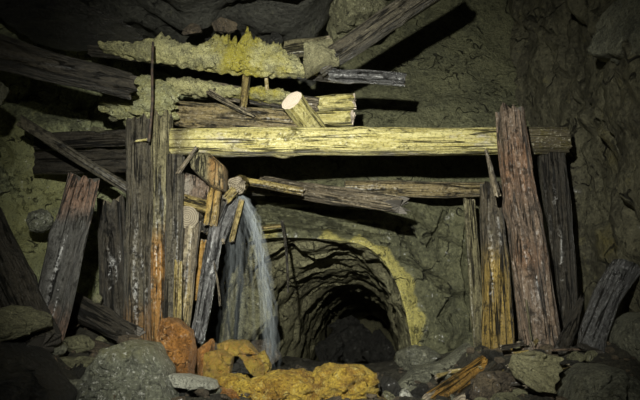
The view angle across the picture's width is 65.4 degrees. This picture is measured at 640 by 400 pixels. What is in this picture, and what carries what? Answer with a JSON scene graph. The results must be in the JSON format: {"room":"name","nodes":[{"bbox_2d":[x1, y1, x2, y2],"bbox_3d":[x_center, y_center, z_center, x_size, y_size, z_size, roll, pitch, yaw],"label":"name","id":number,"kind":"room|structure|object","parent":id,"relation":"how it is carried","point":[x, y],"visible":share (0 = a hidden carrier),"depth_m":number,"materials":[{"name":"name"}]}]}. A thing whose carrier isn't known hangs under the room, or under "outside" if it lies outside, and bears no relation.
{"room":"underground passage","nodes":[
{"label":"underground passage","id":0,"kind":"room"},
{"bbox_2d":[0,17,194,299],"bbox_3d":[-1.953,-0.141,2.366,0.861,3.000,3.875,-4,-13,19],"label":"wall","id":1,"kind":"structure","parent":0,"point":[53,107],"depth_m":3.35,"materials":[{"name":"stone"}]},
{"bbox_2d":[0,82,8,104],"bbox_3d":[-1.623,-0.539,2.482,0.117,0.157,0.165,0,-12,0],"label":"rock","id":2,"kind":"object","parent":1,"relation":"attached to","point":[4,90],"visible":1,"depth_m":2.47,"materials":[{"name":"grey stone"}]},
{"bbox_2d":[26,208,53,232],"bbox_3d":[-1.620,0.119,2.884,0.123,0.144,0.135,-7,-14,27],"label":"rock","id":3,"kind":"object","parent":1,"relation":"attached to","point":[41,220],"visible":0.98,"depth_m":2.85,"materials":[{"name":"white stone"}]},
{"bbox_2d":[79,0,332,86],"bbox_3d":[-0.350,-1.922,2.628,4.900,1.198,3.900,0,-12,0],"label":"ceiling","id":4,"kind":"structure","parent":0,"point":[292,19],"depth_m":3.41,"materials":[{"name":"stone"}]},
{"bbox_2d":[326,0,386,42],"bbox_3d":[0.260,-1.414,3.678,0.450,0.403,0.609,0,-12,0],"label":"rock","id":5,"kind":"object","parent":4,"relation":"attached to","point":[345,15],"visible":0.66,"depth_m":3.52,"materials":[{"name":"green stone"}]},
{"bbox_2d":[217,238,410,363],"bbox_3d":[0.622,2.209,8.115,1.522,1.986,9.489,-2,-13,8],"label":"tunnel","id":6,"kind":"structure","parent":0,"point":[330,280],"depth_m":4.79,"materials":[{"name":"stone"}]},
{"bbox_2d":[314,332,344,361],"bbox_3d":[0.119,1.782,5.924,0.304,0.393,0.343,-11,-16,40],"label":"rock","id":7,"kind":"object","parent":6,"relation":"on","point":[331,348],"visible":0.84,"depth_m":5.86,"materials":[{"name":"black stone"}]},
{"bbox_2d":[331,322,371,362],"bbox_3d":[0.411,1.818,6.315,0.634,0.530,0.433,3,-13,-15],"label":"rock","id":8,"kind":"object","parent":6,"relation":"on","point":[356,337],"visible":0.64,"depth_m":6.16,"materials":[{"name":"black stone"}]},
{"bbox_2d":[327,315,359,329],"bbox_3d":[0.321,1.712,6.714,0.451,0.320,0.341,0,-12,0],"label":"rock","id":9,"kind":"object","parent":8,"relation":"on","point":[349,319],"visible":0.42,"depth_m":6.60,"materials":[{"name":"black stone"}]},
{"bbox_2d":[361,329,395,362],"bbox_3d":[0.721,1.785,5.952,0.345,0.473,0.376,-9,-15,34],"label":"rock","id":10,"kind":"object","parent":6,"relation":"on","point":[379,348],"visible":0.86,"depth_m":5.85,"materials":[{"name":"black stone"}]},
{"bbox_2d":[50,321,639,399],"bbox_3d":[-0.300,0.796,2.487,4.600,0.615,4.600,0,-12,0],"label":"floor","id":11,"kind":"structure","parent":0,"point":[387,368],"depth_m":2.58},
{"bbox_2d":[0,207,61,352],"bbox_3d":[-1.447,0.346,2.311,0.714,0.738,0.215,-5,-14,23],"label":"log","id":12,"kind":"object","parent":11,"relation":"on","point":[18,281],"visible":0.71,"depth_m":2.20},
{"bbox_2d":[0,339,77,399],"bbox_3d":[-1.166,0.686,1.928,0.449,0.295,0.408,0,-12,0],"label":"rock","id":13,"kind":"object","parent":11,"relation":"on","point":[27,372],"visible":0.95,"depth_m":1.87,"materials":[{"name":"black stone"}]},
{"bbox_2d":[0,305,52,341],"bbox_3d":[-1.260,0.510,2.029,0.263,0.166,0.342,-8,-15,32],"label":"rock","id":14,"kind":"object","parent":13,"relation":"on","point":[16,321],"visible":0.93,"depth_m":1.99,"materials":[{"name":"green stone"}]},
{"bbox_2d":[51,343,67,356],"bbox_3d":[-1.180,0.674,2.244,0.076,0.068,0.099,-8,-15,33],"label":"stone","id":15,"kind":"object","parent":11,"relation":"on","point":[60,349],"visible":0.59,"depth_m":2.22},
{"bbox_2d":[38,172,99,342],"bbox_3d":[-1.270,0.279,2.472,0.197,0.883,0.308,-6,-14,24],"label":"timber post","id":16,"kind":"object","parent":11,"relation":"on","point":[68,234],"visible":0.73,"depth_m":2.44,"materials":[{"name":"wood"}]},
{"bbox_2d":[63,334,94,352],"bbox_3d":[-1.192,0.699,2.408,0.181,0.094,0.156,-1,-13,6],"label":"rock","id":17,"kind":"object","parent":11,"relation":"on","point":[81,343],"visible":0.6,"depth_m":2.37,"materials":[{"name":"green stone"}]},
{"bbox_2d":[72,363,85,376],"bbox_3d":[-1.046,0.768,2.196,0.133,0.117,0.122,-9,-16,36],"label":"rock","id":18,"kind":"object","parent":11,"relation":"on","point":[79,370],"visible":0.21,"depth_m":2.15,"materials":[{"name":"black stone"}]},
{"bbox_2d":[59,355,75,367],"bbox_3d":[-1.162,0.759,2.224,0.219,0.117,0.163,0,-12,0],"label":"rock","id":19,"kind":"object","parent":18,"relation":"on","point":[69,361],"visible":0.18,"depth_m":2.23,"materials":[{"name":"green stone"}]},
{"bbox_2d":[75,356,94,366],"bbox_3d":[-1.044,0.720,2.217,0.107,0.046,0.082,-6,-14,25],"label":"stone","id":20,"kind":"object","parent":18,"relation":"on","point":[85,360],"visible":0.77,"depth_m":2.21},
{"bbox_2d":[88,339,110,352],"bbox_3d":[-1.113,0.762,2.487,0.182,0.122,0.144,1,-13,-5],"label":"rock","id":21,"kind":"object","parent":11,"relation":"on","point":[98,344],"visible":0.18,"depth_m":2.50,"materials":[{"name":"brown stone"}]},
{"bbox_2d":[97,194,124,317],"bbox_3d":[-1.222,0.343,2.983,0.268,0.779,0.210,-3,-13,15],"label":"timber post","id":22,"kind":"object","parent":11,"relation":"on","point":[110,216],"visible":0.59,"depth_m":2.92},
{"bbox_2d":[75,339,178,399],"bbox_3d":[-0.819,0.773,2.162,0.437,0.310,0.501,0,-12,0],"label":"rock","id":23,"kind":"object","parent":11,"relation":"on","point":[137,369],"visible":0.92,"depth_m":2.05,"materials":[{"name":"grey stone"}]},
{"bbox_2d":[117,334,142,342],"bbox_3d":[-0.922,0.677,2.413,0.122,0.050,0.066,0,-12,0],"label":"rock","id":24,"kind":"object","parent":23,"relation":"on","point":[123,338],"visible":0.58,"depth_m":2.40,"materials":[{"name":"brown stone"}]},
{"bbox_2d":[123,113,152,340],"bbox_3d":[-1.033,0.149,2.853,0.265,1.354,0.166,-2,-13,11],"label":"timber post","id":25,"kind":"object","parent":11,"relation":"on","point":[137,239],"visible":0.86,"depth_m":2.80,"materials":[{"name":"wood"}]},
{"bbox_2d":[0,34,136,99],"bbox_3d":[-1.362,-0.674,2.560,0.841,0.201,0.194,10,-16,-39],"label":"wooden beam","id":26,"kind":"structure","parent":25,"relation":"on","point":[18,57],"depth_m":2.53,"materials":[{"name":"wood"}]},
{"bbox_2d":[16,115,125,193],"bbox_3d":[-1.427,-0.249,2.948,0.707,0.450,0.048,4,-13,-19],"label":"board","id":27,"kind":"object","parent":25,"relation":"attached to","point":[27,125],"visible":0.8,"depth_m":2.93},
{"bbox_2d":[32,148,125,174],"bbox_3d":[-1.453,-0.243,3.145,0.756,0.170,0.055,-1,-13,6],"label":"board","id":28,"kind":"object","parent":25,"relation":"attached to","point":[114,161],"visible":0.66,"depth_m":3.13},
{"bbox_2d":[33,129,125,149],"bbox_3d":[-1.470,-0.387,3.179,0.763,0.116,0.037,-1,-13,7],"label":"board","id":29,"kind":"object","parent":28,"relation":"on","point":[108,138],"visible":0.65,"depth_m":3.17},
{"bbox_2d":[148,41,153,141],"bbox_3d":[-0.990,-0.645,2.924,0.036,0.630,0.037,6,-14,-27],"label":"rod","id":30,"kind":"object","parent":25,"relation":"attached to","point":[152,47],"visible":1,"depth_m":2.91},
{"bbox_2d":[150,109,172,340],"bbox_3d":[-0.935,0.128,2.912,0.209,1.377,0.139,-2,-13,10],"label":"timber post","id":31,"kind":"object","parent":11,"relation":"on","point":[159,142],"visible":0.59,"depth_m":2.87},
{"bbox_2d":[97,75,179,126],"bbox_3d":[-1.133,-0.627,3.155,0.524,0.346,0.334,0,-12,0],"label":"rock","id":32,"kind":"object","parent":31,"relation":"on","point":[166,96],"visible":0.68,"depth_m":3.05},
{"bbox_2d":[163,154,183,317],"bbox_3d":[-0.843,0.272,2.864,0.142,1.110,0.107,-2,-13,9],"label":"timber post","id":33,"kind":"object","parent":11,"relation":"on","point":[174,195],"visible":0.73,"depth_m":2.85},
{"bbox_2d":[173,259,182,319],"bbox_3d":[-0.786,0.555,2.754,0.070,0.454,0.048,-1,-13,4],"label":"board","id":34,"kind":"object","parent":33,"relation":"attached to","point":[178,266],"visible":0.73,"depth_m":2.76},
{"bbox_2d":[175,146,197,173],"bbox_3d":[-0.781,-0.236,2.925,0.126,0.184,0.028,1,-13,-4],"label":"branch","id":35,"kind":"object","parent":33,"relation":"on","point":[184,164],"visible":1,"depth_m":2.91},
{"bbox_2d":[169,126,571,158],"bbox_3d":[0.301,-0.361,3.088,2.489,0.195,0.193,0,-13,0],"label":"timber","id":36,"kind":"object","parent":33,"relation":"on","point":[278,142],"visible":0.88,"depth_m":3.01,"materials":[{"name":"wood"}]},
{"bbox_2d":[173,101,297,127],"bbox_3d":[-0.556,-0.545,3.256,0.970,0.260,0.187,0,-13,2],"label":"log","id":37,"kind":"object","parent":36,"relation":"on","point":[191,114],"visible":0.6,"depth_m":3.19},
{"bbox_2d":[206,89,254,116],"bbox_3d":[-0.570,-0.621,3.168,0.333,0.207,0.046,-2,-13,8],"label":"branch","id":38,"kind":"object","parent":37,"relation":"on","point":[210,92],"visible":1,"depth_m":3.15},
{"bbox_2d":[166,76,319,111],"bbox_3d":[-0.506,-0.718,3.319,1.007,0.245,0.214,0,-13,1],"label":"timber","id":39,"kind":"object","parent":37,"relation":"on","point":[196,88],"visible":0.75,"depth_m":3.25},
{"bbox_2d":[87,26,337,82],"bbox_3d":[-0.696,-0.940,3.219,1.637,0.365,0.207,0,-13,1],"label":"crust","id":40,"kind":"object","parent":39,"relation":"on","point":[221,55],"visible":0.85,"depth_m":3.15,"materials":[{"name":"stone"}]},
{"bbox_2d":[0,0,142,51],"bbox_3d":[-1.530,-1.102,3.078,0.863,0.184,0.557,2,-13,-7],"label":"rock","id":41,"kind":"object","parent":40,"relation":"on","point":[67,25],"visible":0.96,"depth_m":2.99,"materials":[{"name":"black stone"}]},
{"bbox_2d":[182,23,201,35],"bbox_3d":[-0.841,-1.121,3.294,0.126,0.097,0.114,-1,-13,4],"label":"rock","id":42,"kind":"object","parent":40,"relation":"on","point":[192,29],"visible":1,"depth_m":3.25,"materials":[{"name":"brown stone"}]},
{"bbox_2d":[212,17,237,33],"bbox_3d":[-0.639,-1.158,3.313,0.155,0.093,0.110,8,-15,-31],"label":"rock","id":43,"kind":"object","parent":40,"relation":"on","point":[221,25],"visible":1,"depth_m":3.28,"materials":[{"name":"brown stone"}]},
{"bbox_2d":[239,74,249,108],"bbox_3d":[-0.485,-0.705,3.214,0.069,0.242,0.035,0,-13,1],"label":"lath","id":44,"kind":"object","parent":40,"relation":"hanging from","point":[245,79],"visible":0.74,"depth_m":3.20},
{"bbox_2d":[268,32,282,44],"bbox_3d":[-0.290,-1.038,3.265,0.099,0.133,0.116,0,-12,0],"label":"rock","id":45,"kind":"object","parent":40,"relation":"on","point":[276,37],"visible":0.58,"depth_m":3.23,"materials":[{"name":"black stone"}]},
{"bbox_2d":[266,35,330,56],"bbox_3d":[-0.173,-1.031,3.381,0.553,0.160,0.074,-1,-13,4],"label":"plank","id":46,"kind":"object","parent":40,"relation":"on","point":[295,46],"visible":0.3,"depth_m":3.35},
{"bbox_2d":[303,38,339,78],"bbox_3d":[0.007,-0.897,3.083,0.227,0.294,0.212,0,-12,0],"label":"rock","id":47,"kind":"object","parent":40,"relation":"on","point":[317,55],"visible":0.94,"depth_m":3.04,"materials":[{"name":"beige stone"}]},
{"bbox_2d":[320,0,439,77],"bbox_3d":[0.405,-1.109,3.116,0.928,0.648,0.144,-2,-13,11],"label":"timber","id":48,"kind":"object","parent":47,"relation":"on","point":[397,13],"visible":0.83,"depth_m":3.06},
{"bbox_2d":[328,68,406,86],"bbox_3d":[0.291,-0.769,3.117,0.493,0.140,0.096,-1,-13,5],"label":"log","id":49,"kind":"object","parent":40,"relation":"attached to","point":[353,76],"visible":0.99,"depth_m":3.08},
{"bbox_2d":[282,91,326,156],"bbox_3d":[-0.054,-0.487,3.246,0.157,0.318,0.500,-8,-15,32],"label":"log","id":50,"kind":"object","parent":36,"relation":"on","point":[295,104],"visible":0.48,"depth_m":3.10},
{"bbox_2d":[258,176,409,213],"bbox_3d":[0.061,-0.044,3.334,1.121,0.383,0.140,-7,-14,27],"label":"log","id":51,"kind":"object","parent":36,"relation":"attached to","point":[313,192],"visible":0.84,"depth_m":3.22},
{"bbox_2d":[237,186,275,195],"bbox_3d":[-0.372,-0.079,3.577,0.479,0.108,0.107,2,-13,-6],"label":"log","id":52,"kind":"object","parent":51,"relation":"on","point":[251,191],"visible":0.18,"depth_m":3.53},
{"bbox_2d":[316,110,355,125],"bbox_3d":[0.059,-0.545,3.339,0.364,0.127,0.094,-5,-14,22],"label":"timber","id":53,"kind":"object","parent":36,"relation":"on","point":[330,118],"visible":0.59,"depth_m":3.28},
{"bbox_2d":[317,93,355,110],"bbox_3d":[0.050,-0.650,3.371,0.403,0.105,0.102,-2,-13,15],"label":"timber","id":54,"kind":"object","parent":53,"relation":"on","point":[332,102],"visible":0.59,"depth_m":3.31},
{"bbox_2d":[156,317,196,373],"bbox_3d":[-0.714,0.735,2.481,0.199,0.297,0.340,0,-12,0],"label":"rock","id":55,"kind":"object","parent":11,"relation":"on","point":[178,339],"visible":0.82,"depth_m":2.45,"materials":[{"name":"orange stone"}]},
{"bbox_2d":[192,389,208,396],"bbox_3d":[-0.499,0.813,2.098,0.074,0.039,0.069,6,-14,-24],"label":"stone","id":56,"kind":"object","parent":11,"relation":"on","point":[200,392],"visible":0.94,"depth_m":2.09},
{"bbox_2d":[178,385,223,396],"bbox_3d":[-0.563,0.894,2.238,0.341,0.152,0.266,0,-12,0],"label":"rock","id":57,"kind":"object","parent":11,"relation":"on","point":[182,392],"visible":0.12,"depth_m":2.17,"materials":[{"name":"black stone"}]},
{"bbox_2d":[220,387,239,398],"bbox_3d":[-0.447,0.899,2.249,0.200,0.109,0.225,0,-12,0],"label":"rock","id":58,"kind":"object","parent":57,"relation":"on","point":[231,393],"visible":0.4,"depth_m":2.19,"materials":[{"name":"orange stone"}]},
{"bbox_2d":[197,339,214,375],"bbox_3d":[-0.585,0.809,2.540,0.096,0.199,0.168,4,-13,-16],"label":"rock","id":59,"kind":"object","parent":11,"relation":"on","point":[208,346],"visible":0.66,"depth_m":2.50,"materials":[{"name":"orange stone"}]},
{"bbox_2d":[192,223,221,343],"bbox_3d":[-0.652,0.469,2.897,0.188,0.708,0.101,10,-16,-38],"label":"log","id":60,"kind":"object","parent":11,"relation":"on","point":[207,280],"visible":0.84,"depth_m":2.86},
{"bbox_2d":[203,186,221,226],"bbox_3d":[-0.635,0.016,2.967,0.104,0.291,0.042,1,-13,-2],"label":"board","id":61,"kind":"object","parent":60,"relation":"on","point":[213,197],"visible":0.7,"depth_m":2.94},
{"bbox_2d":[189,152,227,194],"bbox_3d":[-0.679,-0.157,3.033,0.236,0.245,0.233,0,-12,0],"label":"wood block","id":62,"kind":"object","parent":61,"relation":"on","point":[206,166],"visible":0.94,"depth_m":2.94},
{"bbox_2d":[213,261,220,305],"bbox_3d":[-0.591,0.479,2.860,0.056,0.257,0.019,1,-13,-2],"label":"branch","id":63,"kind":"object","parent":60,"relation":"on","point":[219,298],"visible":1,"depth_m":2.85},
{"bbox_2d":[200,194,235,234],"bbox_3d":[-0.630,0.086,3.054,0.222,0.290,0.056,1,-13,-4],"label":"board","id":64,"kind":"object","parent":60,"relation":"on","point":[204,228],"visible":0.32,"depth_m":3.03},
{"bbox_2d":[217,198,238,243],"bbox_3d":[-0.566,0.116,3.008,0.163,0.308,0.069,6,-14,-25],"label":"board","id":65,"kind":"object","parent":60,"relation":"on","point":[227,217],"visible":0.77,"depth_m":2.99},
{"bbox_2d":[229,198,243,241],"bbox_3d":[-0.498,0.119,2.985,0.085,0.279,0.027,5,-13,-20],"label":"board","id":66,"kind":"object","parent":65,"relation":"attached to","point":[241,202],"visible":1,"depth_m":2.98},
{"bbox_2d":[228,175,248,194],"bbox_3d":[-0.515,-0.097,3.160,0.128,0.193,0.322,1,-13,-6],"label":"wood block","id":67,"kind":"object","parent":65,"relation":"on","point":[240,182],"visible":0.89,"depth_m":3.01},
{"bbox_2d":[222,185,238,203],"bbox_3d":[-0.534,-0.031,2.977,0.102,0.121,0.033,0,-13,2],"label":"board","id":68,"kind":"object","parent":67,"relation":"attached to","point":[232,192],"visible":1,"depth_m":2.96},
{"bbox_2d":[247,178,304,195],"bbox_3d":[-0.307,-0.090,3.297,0.424,0.129,0.036,0,-13,0],"label":"lath","id":69,"kind":"object","parent":67,"relation":"on","point":[274,186],"visible":0.87,"depth_m":3.28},
{"bbox_2d":[214,373,251,397],"bbox_3d":[-0.369,0.899,2.367,0.275,0.152,0.346,8,-15,-33],"label":"rock","id":70,"kind":"object","parent":11,"relation":"on","point":[240,383],"visible":0.47,"depth_m":2.26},
{"bbox_2d":[202,348,233,377],"bbox_3d":[-0.504,0.821,2.469,0.144,0.155,0.210,0,-12,0],"label":"rock","id":71,"kind":"object","parent":70,"relation":"on","point":[219,362],"visible":0.79,"depth_m":2.41,"materials":[{"name":"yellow stone"}]},
{"bbox_2d":[232,355,251,374],"bbox_3d":[-0.393,0.842,2.534,0.170,0.106,0.113,3,-13,-13],"label":"rock","id":72,"kind":"object","parent":70,"relation":"on","point":[238,367],"visible":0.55,"depth_m":2.49,"materials":[{"name":"black stone"}]},
{"bbox_2d":[250,338,281,363],"bbox_3d":[-0.429,1.132,3.710,0.296,0.193,0.225,0,-12,0],"label":"rock","id":73,"kind":"object","parent":11,"relation":"on","point":[274,355],"visible":0.56,"depth_m":3.62,"materials":[{"name":"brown stone"}]},
{"bbox_2d":[226,288,275,340],"bbox_3d":[-0.523,0.884,3.844,0.374,0.408,0.450,0,-12,0],"label":"rock","id":74,"kind":"object","parent":73,"relation":"on","point":[252,311],"visible":0.99,"depth_m":3.72,"materials":[{"name":"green stone"}]},
{"bbox_2d":[248,368,317,399],"bbox_3d":[-0.173,0.879,2.347,0.378,0.156,0.350,0,-12,0],"label":"rock","id":75,"kind":"object","parent":11,"relation":"on","point":[292,384],"visible":0.84,"depth_m":2.22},
{"bbox_2d":[310,362,378,399],"bbox_3d":[0.086,0.888,2.398,0.404,0.206,0.413,0,-12,0],"label":"rock","id":76,"kind":"object","parent":11,"relation":"on","point":[351,381],"visible":0.74,"depth_m":2.27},
{"bbox_2d":[53,327,635,399],"bbox_3d":[-0.147,0.786,2.548,3.515,0.624,1.938,0,-12,0],"label":"gravel","id":77,"kind":"object","parent":11,"relation":"on","point":[470,350],"visible":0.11,"depth_m":2.24,"materials":[{"name":"gravel"}]},
{"bbox_2d":[69,291,145,340],"bbox_3d":[-1.196,0.646,2.737,0.568,0.310,0.163,-5,-13,20],"label":"log","id":78,"kind":"object","parent":77,"relation":"on","point":[100,318],"visible":0.61,"depth_m":2.67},
{"bbox_2d":[168,373,218,390],"bbox_3d":[-0.552,0.787,2.157,0.226,0.057,0.225,0,-12,0],"label":"rock","id":79,"kind":"object","parent":77,"relation":"on","point":[189,381],"visible":0.99,"depth_m":2.14,"materials":[{"name":"stone"}]},
{"bbox_2d":[258,350,271,374],"bbox_3d":[-0.294,0.847,2.586,0.086,0.133,0.109,0,-12,0],"label":"rock","id":80,"kind":"object","parent":77,"relation":"on","point":[263,356],"visible":0.5,"depth_m":2.55,"materials":[{"name":"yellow stone"}]},
{"bbox_2d":[217,339,264,376],"bbox_3d":[-0.407,0.820,2.595,0.287,0.176,0.212,-6,-14,24],"label":"rock","id":81,"kind":"object","parent":80,"relation":"on","point":[241,348],"visible":0.91,"depth_m":2.53,"materials":[{"name":"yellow stone"}]},
{"bbox_2d":[499,342,523,349],"bbox_3d":[1.022,0.755,2.582,0.179,0.048,0.014,-2,-13,9],"label":"wood splinter","id":82,"kind":"object","parent":77,"relation":"on","point":[513,345],"visible":0.74,"depth_m":2.58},
{"bbox_2d":[380,376,400,396],"bbox_3d":[0.353,0.929,2.449,0.104,0.122,0.095,7,-14,-30],"label":"rock","id":83,"kind":"object","parent":11,"relation":"on","point":[388,383],"visible":0.74,"depth_m":2.42,"materials":[{"name":"black stone"}]},
{"bbox_2d":[395,345,440,370],"bbox_3d":[0.679,1.085,3.429,0.278,0.176,0.298,3,-13,-12],"label":"rock","id":84,"kind":"object","parent":11,"relation":"on","point":[413,355],"visible":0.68,"depth_m":3.33,"materials":[{"name":"grey stone"}]},
{"bbox_2d":[410,383,429,398],"bbox_3d":[0.478,0.936,2.387,0.154,0.114,0.136,0,-12,0],"label":"rock","id":85,"kind":"object","parent":11,"relation":"on","point":[421,389],"visible":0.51,"depth_m":2.35,"materials":[{"name":"black stone"}]},
{"bbox_2d":[397,343,470,388],"bbox_3d":[0.678,0.966,2.848,0.521,0.270,0.248,4,-13,-18],"label":"rock","id":86,"kind":"object","parent":11,"relation":"on","point":[421,373],"visible":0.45,"depth_m":2.81,"materials":[{"name":"grey stone"}]},
{"bbox_2d":[430,369,453,380],"bbox_3d":[0.664,0.933,2.658,0.157,0.060,0.092,-10,-16,37],"label":"stone","id":87,"kind":"object","parent":11,"relation":"on","point":[433,371],"visible":0.54,"depth_m":2.63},
{"bbox_2d":[422,356,487,399],"bbox_3d":[0.686,0.874,2.426,0.630,0.214,0.060,12,-17,-43],"label":"plank","id":88,"kind":"object","parent":11,"relation":"on","point":[460,380],"visible":0.79,"depth_m":2.37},
{"bbox_2d":[463,198,481,347],"bbox_3d":[1.067,0.497,3.448,0.095,1.058,0.077,-1,-13,3],"label":"board","id":89,"kind":"object","parent":11,"relation":"on","point":[473,256],"visible":0.82,"depth_m":3.44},
{"bbox_2d":[344,180,483,197],"bbox_3d":[0.685,-0.079,3.627,1.026,0.145,0.126,-1,-13,3],"label":"log","id":90,"kind":"object","parent":89,"relation":"on","point":[414,189],"visible":0.7,"depth_m":3.58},
{"bbox_2d":[453,363,505,399],"bbox_3d":[0.749,0.871,2.333,0.463,0.184,0.058,11,-17,-42],"label":"plank","id":91,"kind":"object","parent":11,"relation":"on","point":[464,395],"visible":0.32,"depth_m":2.26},
{"bbox_2d":[481,349,494,359],"bbox_3d":[0.900,0.823,2.652,0.073,0.050,0.119,-1,-13,6],"label":"stone","id":92,"kind":"object","parent":11,"relation":"on","point":[486,353],"visible":0.77,"depth_m":2.62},
{"bbox_2d":[469,371,518,399],"bbox_3d":[0.787,0.835,2.230,0.214,0.143,0.175,-6,-14,26],"label":"rock","id":93,"kind":"object","parent":11,"relation":"on","point":[486,384],"visible":0.74,"depth_m":2.18,"materials":[{"name":"brown stone"}]},
{"bbox_2d":[480,181,515,349],"bbox_3d":[1.052,0.380,2.989,0.191,1.034,0.175,1,-11,0],"label":"timber post","id":94,"kind":"object","parent":11,"relation":"on","point":[497,322],"visible":0.85,"depth_m":2.92,"materials":[{"name":"wood"}]},
{"bbox_2d":[484,348,515,355],"bbox_3d":[0.994,0.866,2.720,0.212,0.110,0.146,0,-12,0],"label":"rock","id":95,"kind":"object","parent":11,"relation":"on","point":[505,352],"visible":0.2,"depth_m":2.69,"materials":[{"name":"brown stone"}]},
{"bbox_2d":[490,392,513,399],"bbox_3d":[0.777,0.840,2.112,0.095,0.049,0.134,-7,-14,29],"label":"stone","id":96,"kind":"object","parent":11,"relation":"on","point":[495,395],"visible":0.56,"depth_m":2.10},
{"bbox_2d":[498,395,520,399],"bbox_3d":[0.781,0.823,2.010,0.114,0.060,0.087,0,-12,0],"label":"rock","id":97,"kind":"object","parent":11,"relation":"on","point":[502,397],"visible":1,"depth_m":2.01,"materials":[{"name":"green stone"}]},
{"bbox_2d":[484,102,560,350],"bbox_3d":[1.099,0.132,2.770,0.335,1.400,0.212,-2,-13,8],"label":"timber post","id":98,"kind":"object","parent":11,"relation":"on","point":[536,309],"visible":0.98,"depth_m":2.70,"materials":[{"name":"wood"}]},
{"bbox_2d":[508,350,563,393],"bbox_3d":[0.929,0.729,2.118,0.236,0.164,0.152,0,-12,0],"label":"rock","id":99,"kind":"object","parent":11,"relation":"on","point":[539,371],"visible":1,"depth_m":2.11,"materials":[{"name":"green stone"}]},
{"bbox_2d":[538,344,558,355],"bbox_3d":[1.132,0.758,2.489,0.080,0.072,0.100,6,-14,-24],"label":"stone","id":100,"kind":"object","parent":11,"relation":"on","point":[546,347],"visible":0.44,"depth_m":2.46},
{"bbox_2d":[537,152,580,337],"bbox_3d":[1.445,0.222,3.039,0.198,1.247,0.180,-1,-13,5],"label":"timber post","id":101,"kind":"object","parent":11,"relation":"on","point":[552,169],"visible":0.72,"depth_m":2.98,"materials":[{"name":"wood"}]},
{"bbox_2d":[550,348,581,351],"bbox_3d":[1.226,0.721,2.401,0.240,0.014,0.015,-1,-12,0],"label":"branch","id":102,"kind":"object","parent":11,"relation":"on","point":[552,349],"visible":0.59,"depth_m":2.40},
{"bbox_2d":[554,295,583,353],"bbox_3d":[1.305,0.644,2.568,0.252,0.325,0.086,4,-13,-17],"label":"wood","id":103,"kind":"object","parent":11,"relation":"on","point":[566,338],"visible":0.85,"depth_m":2.54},
{"bbox_2d":[559,357,583,379],"bbox_3d":[1.164,0.806,2.303,0.142,0.156,0.141,1,-13,-5],"label":"rock","id":104,"kind":"object","parent":11,"relation":"on","point":[565,361],"visible":0.1,"depth_m":2.27,"materials":[{"name":"black stone"}]},
{"bbox_2d":[566,351,584,361],"bbox_3d":[1.178,0.726,2.304,0.087,0.055,0.069,0,-12,0],"label":"rock","id":105,"kind":"object","parent":104,"relation":"on","point":[575,355],"visible":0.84,"depth_m":2.28,"materials":[{"name":"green stone"}]},
{"bbox_2d":[584,350,597,361],"bbox_3d":[1.261,0.721,2.305,0.071,0.055,0.061,0,-12,0],"label":"rock","id":106,"kind":"object","parent":11,"relation":"on","point":[589,355],"visible":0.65,"depth_m":2.29,"materials":[{"name":"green stone"}]},
{"bbox_2d":[556,363,639,399],"bbox_3d":[1.162,0.792,2.058,0.355,0.203,0.393,0,-12,0],"label":"rock","id":107,"kind":"object","parent":11,"relation":"on","point":[581,381],"visible":0.99,"depth_m":1.98,"materials":[{"name":"grey stone"}]},
{"bbox_2d":[577,259,639,352],"bbox_3d":[1.396,0.518,2.415,0.395,0.468,0.148,4,-13,-16],"label":"log","id":108,"kind":"object","parent":11,"relation":"on","point":[620,275],"visible":0.94,"depth_m":2.37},
{"bbox_2d":[607,312,639,360],"bbox_3d":[1.476,0.675,2.248,0.233,0.332,0.344,0,-12,0],"label":"rock","id":109,"kind":"object","parent":11,"relation":"on","point":[624,332],"visible":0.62,"depth_m":2.25,"materials":[{"name":"grey stone"}]},
{"bbox_2d":[173,0,542,353],"bbox_3d":[-0.375,-0.173,4.187,4.661,4.150,0.796,0,-12,0],"label":"wall","id":110,"kind":"structure","parent":0,"point":[454,55],"depth_m":3.96,"materials":[{"name":"stone"}]},
{"bbox_2d":[280,220,288,291],"bbox_3d":[-0.259,0.403,3.601,0.080,0.536,0.038,-6,-14,26],"label":"root","id":111,"kind":"object","parent":110,"relation":"hanging from","point":[281,221],"visible":1,"depth_m":3.58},
{"bbox_2d":[508,0,639,321],"bbox_3d":[1.571,-0.663,2.323,0.376,4.000,3.677,-1,-13,6],"label":"wall","id":112,"kind":"structure","parent":0,"point":[559,84],"depth_m":3.25,"materials":[{"name":"stone"}]},
{"bbox_2d":[588,0,639,63],"bbox_3d":[1.597,-0.816,2.443,0.364,0.504,0.586,0,-12,0],"label":"rock","id":113,"kind":"object","parent":112,"relation":"attached to","point":[620,22],"visible":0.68,"depth_m":2.45,"materials":[{"name":"grey stone"}]},
{"bbox_3d":[-0.781,0.920,2.774,0.147,0.068,0.105,-19,-4,-41],"label":"stone","id":114,"kind":"object","parent":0,"visible":0},
{"bbox_2d":[182,221,200,326],"bbox_3d":[-0.776,0.464,2.916,0.102,0.712,0.134,-7,-14,28],"label":"log","id":115,"kind":"object","parent":114,"relation":"on","point":[191,236],"visible":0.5,"depth_m":2.89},
{"bbox_2d":[183,206,204,227],"bbox_3d":[-0.788,0.103,3.060,0.139,0.199,0.252,0,-13,-1],"label":"log","id":116,"kind":"object","parent":115,"relation":"on","point":[191,216],"visible":0.54,"depth_m":2.95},
{"bbox_2d":[183,194,206,212],"bbox_3d":[-0.737,0.021,2.991,0.213,0.130,0.060,-1,-13,4],"label":"board","id":117,"kind":"object","parent":116,"relation":"on","point":[199,204],"visible":0.56,"depth_m":2.97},
{"bbox_2d":[184,172,208,199],"bbox_3d":[-0.745,-0.075,3.035,0.196,0.198,0.088,-1,-13,4],"label":"board","id":118,"kind":"object","parent":117,"relation":"on","point":[194,186],"visible":0.77,"depth_m":3.00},
{"bbox_2d":[193,239,205,300],"bbox_3d":[-0.728,0.430,3.059,0.103,0.401,0.046,1,-13,-2],"label":"board","id":119,"kind":"object","parent":115,"relation":"attached to","point":[202,243],"visible":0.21,"depth_m":3.05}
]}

